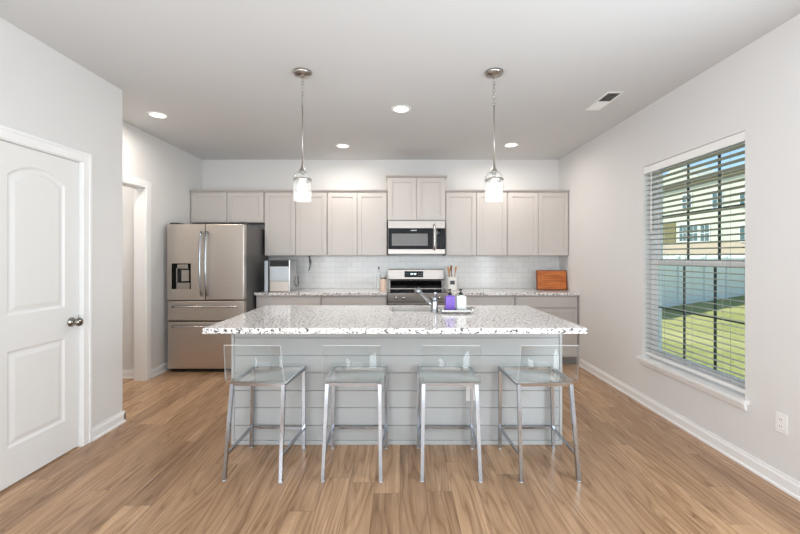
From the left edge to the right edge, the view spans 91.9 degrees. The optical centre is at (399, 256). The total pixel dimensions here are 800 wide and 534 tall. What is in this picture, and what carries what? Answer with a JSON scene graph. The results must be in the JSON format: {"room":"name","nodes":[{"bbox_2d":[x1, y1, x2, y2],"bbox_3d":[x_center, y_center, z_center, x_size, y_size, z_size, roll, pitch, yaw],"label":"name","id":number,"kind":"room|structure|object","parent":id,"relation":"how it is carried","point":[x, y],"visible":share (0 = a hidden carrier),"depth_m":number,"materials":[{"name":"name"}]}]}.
{"room":"kitchen","nodes":[
{"label":"kitchen","id":0,"kind":"room"},
{"bbox_2d":[0,17,121,427],"bbox_3d":[-2.355,0.000,-0.150,0.120,2.744,6.700,0,0,0],"label":"wall","id":1,"kind":"structure","parent":0,"point":[46,94],"depth_m":2.90,"materials":[{"name":"white paint"}]},
{"bbox_2d":[0,140,83,490],"bbox_3d":[-2.294,0.344,2.475,0.108,2.033,0.620,0,0,0],"label":"door","id":2,"kind":"structure","parent":1,"relation":"in","point":[40,321],"depth_m":2.46,"materials":[{"name":"white paint"}]},
{"bbox_2d":[0,124,91,446],"bbox_3d":[-2.346,0.309,2.475,0.138,2.125,0.780,0,0,0],"label":"trim","id":3,"kind":"structure","parent":1,"relation":"attached to","point":[7,134],"depth_m":2.80,"materials":[{"name":"white paint"}]},
{"bbox_2d":[92,410,125,440],"bbox_3d":[-2.497,1.326,-0.139,0.447,0.092,6.722,0,0,0],"label":"baseboard","id":4,"kind":"structure","parent":1,"relation":"attached to","point":[101,429],"depth_m":3.03,"materials":[{"name":"white paint"}]},
{"bbox_2d":[122,186,133,369],"bbox_3d":[-3.660,0.000,4.410,1.480,2.744,0.100,0,0,0],"label":"wall","id":5,"kind":"structure","parent":0,"point":[127,193],"depth_m":4.36,"materials":[{"name":"white paint"}]},
{"bbox_2d":[122,370,133,378],"bbox_3d":[-3.670,1.326,4.349,1.460,0.092,0.022,0,0,0],"label":"baseboard","id":6,"kind":"structure","parent":5,"relation":"attached to","point":[126,374],"depth_m":4.34,"materials":[{"name":"white paint"}]},
{"bbox_2d":[122,121,201,368],"bbox_3d":[-2.865,0.000,4.350,0.110,2.744,2.300,0,0,0],"label":"wall","id":7,"kind":"structure","parent":0,"point":[172,172],"depth_m":4.54,"materials":[{"name":"white paint"}]},
{"bbox_2d":[122,174,150,380],"bbox_3d":[-2.862,0.270,3.818,0.136,2.204,1.060,0,0,0],"label":"trim","id":8,"kind":"structure","parent":7,"relation":"attached to","point":[142,188],"depth_m":4.26,"materials":[{"name":"white paint"}]},
{"bbox_2d":[151,362,169,377],"bbox_3d":[-2.799,1.326,4.925,0.022,0.092,1.150,0,0,0],"label":"baseboard","id":9,"kind":"structure","parent":7,"relation":"attached to","point":[162,368],"depth_m":4.50,"materials":[{"name":"white paint"}]},
{"bbox_2d":[202,160,558,289],"bbox_3d":[-0.990,0.000,5.556,6.820,2.744,0.128,0,0,0],"label":"wall","id":10,"kind":"structure","parent":0,"point":[216,174],"depth_m":5.50,"materials":[{"name":"white paint"}]},
{"bbox_2d":[190,190,264,224],"bbox_3d":[-2.308,-0.667,5.323,0.982,0.435,0.350,0,0,0],"label":"upper cabinet","id":11,"kind":"object","parent":10,"relation":"attached to","point":[207,206],"visible":0.99,"depth_m":5.18,"materials":[{"name":"grey paint"}]},
{"bbox_2d":[264,190,326,255],"bbox_3d":[-1.395,-0.447,5.319,0.836,0.877,0.341,0,0,0],"label":"upper cabinet","id":12,"kind":"object","parent":10,"relation":"attached to","point":[292,228],"visible":0.94,"depth_m":5.18,"materials":[{"name":"grey paint"}]},
{"bbox_2d":[303,274,307,281],"bbox_3d":[-1.345,0.302,5.488,0.070,0.116,0.008,0,0,0],"label":"wall outlet","id":13,"kind":"object","parent":10,"relation":"attached to","point":[305,276],"visible":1,"depth_m":5.49,"materials":[{"name":"white plastic"}]},
{"bbox_2d":[327,190,387,255],"bbox_3d":[-0.573,-0.447,5.319,0.800,0.877,0.341,0,0,0],"label":"upper cabinet","id":14,"kind":"object","parent":10,"relation":"attached to","point":[357,223],"visible":0.99,"depth_m":5.18,"materials":[{"name":"grey paint"}]},
{"bbox_2d":[386,175,446,220],"bbox_3d":[0.219,-0.774,5.308,0.816,0.602,0.380,0,0,0],"label":"upper cabinet","id":15,"kind":"object","parent":10,"relation":"attached to","point":[409,197],"visible":0.99,"depth_m":5.15,"materials":[{"name":"grey paint"}]},
{"bbox_2d":[388,221,444,253],"bbox_3d":[0.219,-0.249,5.265,0.754,0.438,0.461,0,0,0],"label":"microwave","id":16,"kind":"object","parent":15,"relation":"attached to","point":[404,237],"visible":1,"depth_m":5.09,"materials":[{"name":"grey metal"}]},
{"bbox_2d":[443,190,507,255],"bbox_3d":[1.022,-0.447,5.319,0.822,0.877,0.341,0,0,0],"label":"upper cabinet","id":17,"kind":"object","parent":10,"relation":"attached to","point":[474,226],"visible":0.99,"depth_m":5.18,"materials":[{"name":"grey paint"}]},
{"bbox_2d":[507,190,568,255],"bbox_3d":[1.846,-0.447,5.319,0.818,0.877,0.341,0,0,0],"label":"upper cabinet","id":18,"kind":"object","parent":10,"relation":"attached to","point":[537,220],"visible":0.98,"depth_m":5.18,"materials":[{"name":"grey paint"}]},
{"bbox_2d":[0,0,799,159],"bbox_3d":[-0.990,-1.472,1.010,6.820,0.200,9.220,0,0,0],"label":"ceiling","id":19,"kind":"structure","parent":0,"point":[221,71],"depth_m":2.71,"materials":[{"name":"white paint"}]},
{"bbox_2d":[147,111,168,118],"bbox_3d":[-2.350,-1.369,3.758,0.188,0.006,0.188,0,0,0],"label":"recessed light","id":20,"kind":"object","parent":19,"relation":"in","point":[160,115],"visible":1,"depth_m":3.76,"materials":[{"name":"white plastic"}]},
{"bbox_2d":[293,68,311,201],"bbox_3d":[-0.726,-0.891,2.880,0.136,0.962,0.136,0,0,0],"label":"pendant light","id":21,"kind":"object","parent":19,"relation":"hanging from","point":[303,73],"visible":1,"depth_m":2.87,"materials":[{"name":"silver metal"}]},
{"bbox_2d":[335,144,349,147],"bbox_3d":[-0.710,-1.369,4.810,0.188,0.006,0.188,0,0,0],"label":"recessed light","id":22,"kind":"object","parent":19,"relation":"in","point":[336,145],"visible":1,"depth_m":4.78,"materials":[{"name":"white plastic"}]},
{"bbox_2d":[391,105,410,112],"bbox_3d":[0.010,-1.369,3.605,0.188,0.006,0.188,0,0,0],"label":"recessed light","id":23,"kind":"object","parent":19,"relation":"in","point":[399,108],"visible":1,"depth_m":3.60,"materials":[{"name":"white plastic"}]},
{"bbox_2d":[485,68,502,201],"bbox_3d":[0.700,-0.891,2.880,0.136,0.962,0.136,0,0,0],"label":"pendant light","id":24,"kind":"object","parent":19,"relation":"hanging from","point":[492,73],"visible":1,"depth_m":2.87,"materials":[{"name":"silver metal"}]},
{"bbox_2d":[503,143,518,146],"bbox_3d":[1.370,-1.369,4.770,0.188,0.006,0.188,0,0,0],"label":"recessed light","id":25,"kind":"object","parent":19,"relation":"in","point":[507,144],"visible":1,"depth_m":4.77,"materials":[{"name":"white plastic"}]},
{"bbox_2d":[585,92,623,109],"bbox_3d":[1.800,-1.368,3.425,0.144,0.008,0.400,0,0,0],"label":"ceiling vent","id":26,"kind":"object","parent":19,"relation":"in","point":[608,97],"visible":1,"depth_m":3.40,"materials":[{"name":"white plastic"}]},
{"bbox_2d":[0,363,799,533],"bbox_3d":[-0.990,1.422,1.010,6.820,0.100,9.220,0,0,0],"label":"floor","id":27,"kind":"structure","parent":0,"point":[159,471],"depth_m":2.34,"materials":[{"name":"brown wood"}]},
{"bbox_2d":[167,223,267,369],"bbox_3d":[-2.290,0.486,4.952,0.906,1.772,0.936,0,0,0],"label":"refrigerator","id":28,"kind":"object","parent":27,"relation":"on","point":[215,272],"visible":0.84,"depth_m":4.56,"materials":[{"name":"grey metal"}]},
{"bbox_2d":[222,345,305,482],"bbox_3d":[-0.887,0.957,2.574,0.409,0.830,0.452,0,0,4],"label":"bar stool","id":29,"kind":"object","parent":27,"relation":"on","point":[282,369],"visible":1,"depth_m":2.50,"materials":[{"name":"silver metal"}]},
{"bbox_2d":[256,295,320,308],"bbox_3d":[-1.410,0.932,5.190,0.822,0.879,0.610,0,0,0],"label":"base cabinet","id":30,"kind":"object","parent":27,"relation":"on","point":[261,300],"visible":0.11,"depth_m":4.88,"materials":[{"name":"grey paint"}]},
{"bbox_2d":[254,288,387,294],"bbox_3d":[-0.998,0.474,5.177,1.668,0.034,0.644,0,0,0],"label":"countertop","id":31,"kind":"structure","parent":30,"relation":"on","point":[300,291],"depth_m":4.89,"materials":[{"name":"stone"}]},
{"bbox_2d":[264,259,298,291],"bbox_3d":[-1.550,0.249,5.087,0.371,0.415,0.326,0,0,0],"label":"ice maker","id":32,"kind":"object","parent":31,"relation":"on","point":[280,275],"visible":0.98,"depth_m":4.93,"materials":[{"name":"grey metal"}]},
{"bbox_2d":[270,260,288,265],"bbox_3d":[-1.538,0.089,4.929,0.241,0.080,0.007,0,0,0],"label":"vent grille","id":33,"kind":"object","parent":32,"relation":"attached to","point":[272,262],"depth_m":4.93,"materials":[{"name":"black plastic"}]},
{"bbox_2d":[380,277,385,290],"bbox_3d":[-0.222,0.363,5.130,0.080,0.187,0.080,0,0,0],"label":"spice jar","id":34,"kind":"object","parent":31,"relation":"on","point":[382,279],"visible":0.99,"depth_m":5.10,"materials":[{"name":"beige glass"}]},
{"bbox_2d":[321,295,386,304],"bbox_3d":[-0.581,0.932,5.190,0.828,0.879,0.610,0,0,0],"label":"base cabinet","id":35,"kind":"object","parent":27,"relation":"on","point":[325,299],"visible":0.08,"depth_m":4.88,"materials":[{"name":"grey paint"}]},
{"bbox_2d":[321,345,387,482],"bbox_3d":[-0.292,0.957,2.574,0.409,0.830,0.452,0,0,1],"label":"bar stool","id":36,"kind":"object","parent":27,"relation":"on","point":[382,375],"visible":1,"depth_m":2.50,"materials":[{"name":"silver metal"}]},
{"bbox_2d":[231,334,561,444],"bbox_3d":[-0.024,0.933,3.197,2.411,0.878,0.766,0,0,0],"label":"kitchen island","id":37,"kind":"object","parent":27,"relation":"on","point":[402,354],"visible":0.66,"depth_m":2.82,"materials":[{"name":"grey paint"}]},
{"bbox_2d":[202,305,587,333],"bbox_3d":[-0.034,0.475,3.033,2.447,0.036,1.154,0,0,0],"label":"island countertop","id":38,"kind":"structure","parent":37,"relation":"on","point":[267,319],"depth_m":2.71,"materials":[{"name":"stone"}]},
{"bbox_2d":[390,307,430,310],"bbox_3d":[0.110,0.578,3.377,0.387,0.238,0.322,0,0,0],"label":"sink","id":39,"kind":"object","parent":38,"relation":"in","point":[392,308],"visible":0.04,"depth_m":3.53,"materials":[{"name":"silver metal"}]},
{"bbox_2d":[414,287,438,312],"bbox_3d":[0.221,0.362,3.245,0.069,0.190,0.286,0,0,-38],"label":"faucet","id":40,"kind":"object","parent":38,"relation":"on","point":[433,303],"visible":1,"depth_m":3.16,"materials":[{"name":"silver metal"}]},
{"bbox_2d":[437,307,474,313],"bbox_3d":[0.455,0.436,3.158,0.308,0.042,0.170,0,0,0],"label":"soap tray","id":41,"kind":"object","parent":38,"relation":"on","point":[442,309],"visible":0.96,"depth_m":3.07,"materials":[{"name":"grey metal"}]},
{"bbox_2d":[445,289,454,309],"bbox_3d":[0.412,0.354,3.193,0.080,0.173,0.057,0,0,-4],"label":"soap bottle","id":42,"kind":"object","parent":41,"relation":"on","point":[449,300],"visible":1,"depth_m":3.17,"materials":[{"name":"purple plastic"}]},
{"bbox_2d":[456,289,465,309],"bbox_3d":[0.503,0.354,3.193,0.080,0.173,0.057,0,0,-4],"label":"lotion bottle","id":43,"kind":"object","parent":41,"relation":"on","point":[460,300],"visible":1,"depth_m":3.17,"materials":[{"name":"white plastic"}]},
{"bbox_2d":[466,387,474,400],"bbox_3d":[0.515,0.996,2.819,0.070,0.116,0.006,0,0,0],"label":"outlet","id":44,"kind":"object","parent":37,"relation":"attached to","point":[467,388],"depth_m":2.82,"materials":[{"name":"white plastic"}]},
{"bbox_2d":[387,269,447,304],"bbox_3d":[0.223,0.774,5.127,0.774,1.196,0.687,0,0,0],"label":"range","id":45,"kind":"object","parent":27,"relation":"on","point":[402,283],"visible":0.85,"depth_m":5.39,"materials":[{"name":"grey metal"}]},
{"bbox_2d":[387,289,447,292],"bbox_3d":[0.223,0.460,5.144,0.762,0.013,0.563,0,0,0],"label":"cooktop","id":46,"kind":"object","parent":45,"relation":"in","point":[390,290],"depth_m":4.99,"materials":[{"name":"grey"}]},
{"bbox_2d":[417,345,481,482],"bbox_3d":[0.318,0.957,2.574,0.409,0.830,0.452,0,0,2],"label":"bar stool","id":47,"kind":"object","parent":27,"relation":"on","point":[471,380],"visible":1,"depth_m":2.50,"materials":[{"name":"silver metal"}]},
{"bbox_2d":[452,295,514,304],"bbox_3d":[1.034,0.932,5.190,0.834,0.879,0.610,0,0,0],"label":"base cabinet","id":48,"kind":"object","parent":27,"relation":"on","point":[470,299],"visible":0.09,"depth_m":4.88,"materials":[{"name":"grey paint"}]},
{"bbox_2d":[443,288,579,294],"bbox_3d":[1.436,0.474,5.177,1.644,0.034,0.644,0,0,0],"label":"countertop","id":49,"kind":"structure","parent":48,"relation":"on","point":[466,291],"depth_m":5.02,"materials":[{"name":"stone"}]},
{"bbox_2d":[447,276,456,290],"bbox_3d":[0.692,0.364,5.170,0.140,0.182,0.140,0,0,0],"label":"utensil crock","id":50,"kind":"object","parent":49,"relation":"on","point":[451,281],"visible":0.92,"depth_m":5.11,"materials":[{"name":"white ceramic"}]},
{"bbox_2d":[536,270,566,289],"bbox_3d":[2.035,0.320,5.230,0.410,0.266,0.111,0,0,0],"label":"cutting board","id":51,"kind":"object","parent":49,"relation":"on","point":[545,279],"visible":1,"depth_m":5.19,"materials":[{"name":"brown wood"}]},
{"bbox_2d":[498,345,580,482],"bbox_3d":[0.910,0.957,2.574,0.409,0.830,0.452,0,0,-1],"label":"bar stool","id":52,"kind":"object","parent":27,"relation":"on","point":[506,370],"visible":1,"depth_m":2.50,"materials":[{"name":"silver metal"}]},
{"bbox_2d":[515,295,576,362],"bbox_3d":[1.852,0.932,5.190,0.794,0.879,0.610,0,0,0],"label":"base cabinet","id":53,"kind":"object","parent":27,"relation":"on","point":[564,307],"visible":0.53,"depth_m":4.88,"materials":[{"name":"grey paint"}]},
{"bbox_2d":[559,14,799,482],"bbox_3d":[2.340,0.000,1.000,0.160,2.744,9.000,0,0,0],"label":"wall","id":54,"kind":"structure","parent":0,"point":[755,90],"depth_m":2.74,"materials":[{"name":"white paint"}]},
{"bbox_2d":[579,359,799,500],"bbox_3d":[2.249,1.326,0.670,0.022,0.092,8.340,0,0,0],"label":"baseboard","id":55,"kind":"structure","parent":54,"relation":"attached to","point":[785,483],"depth_m":2.80,"materials":[{"name":"white paint"}]},
{"bbox_2d":[636,141,749,410],"bbox_3d":[2.319,0.090,3.071,0.198,1.836,1.142,0,0,0],"label":"window","id":56,"kind":"structure","parent":54,"relation":"in","point":[736,398],"depth_m":3.10,"materials":[{"name":"white plastic"}]},
{"bbox_2d":[644,131,744,392],"bbox_3d":[2.299,0.041,3.071,0.069,1.733,1.056,0,0,0],"label":"window blind","id":57,"kind":"object","parent":56,"relation":"attached to","point":[734,139],"visible":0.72,"depth_m":2.98,"materials":[{"name":"white plastic"}]},
{"bbox_2d":[659,266,744,369],"bbox_3d":[2.373,0.465,3.071,0.008,0.775,0.946,0,0,0],"label":"grille","id":58,"kind":"object","parent":56,"relation":"attached to","point":[684,267],"depth_m":3.14,"materials":[{"name":"grey"}]},
{"bbox_2d":[662,155,744,259],"bbox_3d":[2.405,-0.363,3.071,0.008,0.799,0.946,0,0,0],"label":"grille","id":59,"kind":"object","parent":56,"relation":"attached to","point":[719,156],"depth_m":3.18,"materials":[{"name":"grey"}]},
{"bbox_2d":[775,411,787,434],"bbox_3d":[2.256,0.987,2.290,0.008,0.116,0.070,0,0,0],"label":"wall outlet","id":60,"kind":"object","parent":54,"relation":"attached to","point":[781,420],"visible":1,"depth_m":2.29,"materials":[{"name":"white plastic"}]},
{"bbox_2d":[778,423,783,429],"bbox_3d":[2.254,1.007,2.290,0.004,0.029,0.034,0,0,0],"label":"receptacle","id":61,"kind":"object","parent":60,"relation":"attached to","point":[780,425],"depth_m":2.29,"materials":[{"name":"white plastic"}]},
{"label":"outside","id":62,"kind":"structure","parent":0,"visible":0},
{"bbox_2d":[662,295,744,379],"bbox_3d":[46.230,1.932,35.000,87.540,0.200,150.000,0,0,0],"label":"lawn","id":63,"kind":"structure","parent":62,"point":[723,302],"depth_m":9.30,"materials":[{"name":"green plant"}]},
{"bbox_2d":[663,255,742,258],"bbox_3d":[20.000,0.827,31.800,0.150,2.010,20.550,0,0,0],"label":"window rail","id":64,"kind":"object","parent":63,"relation":"on","point":[666,256],"visible":0.03,"depth_m":25.91,"materials":[{"name":"white plastic"}]},
{"bbox_2d":[662,255,744,306],"bbox_3d":[15.200,0.897,17.525,21.092,1.870,0.151,0,0,-33],"label":"fence","id":65,"kind":"object","parent":63,"relation":"on","point":[703,257],"visible":0.22,"depth_m":15.44,"materials":[{"name":"white plastic"}]},
{"bbox_2d":[663,164,744,255],"bbox_3d":[28.500,-3.008,30.700,9.800,9.680,15.200,0,0,0],"label":"house","id":66,"kind":"structure","parent":63,"relation":"on","point":[737,217],"depth_m":30.60,"materials":[{"name":"beige"}]},
{"bbox_2d":[663,223,675,242],"bbox_3d":[23.975,-2.078,34.551,0.050,1.700,1.798,0,0,0],"label":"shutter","id":67,"kind":"object","parent":66,"relation":"hanging from","point":[671,224],"depth_m":34.27,"materials":[{"name":"yellow"}]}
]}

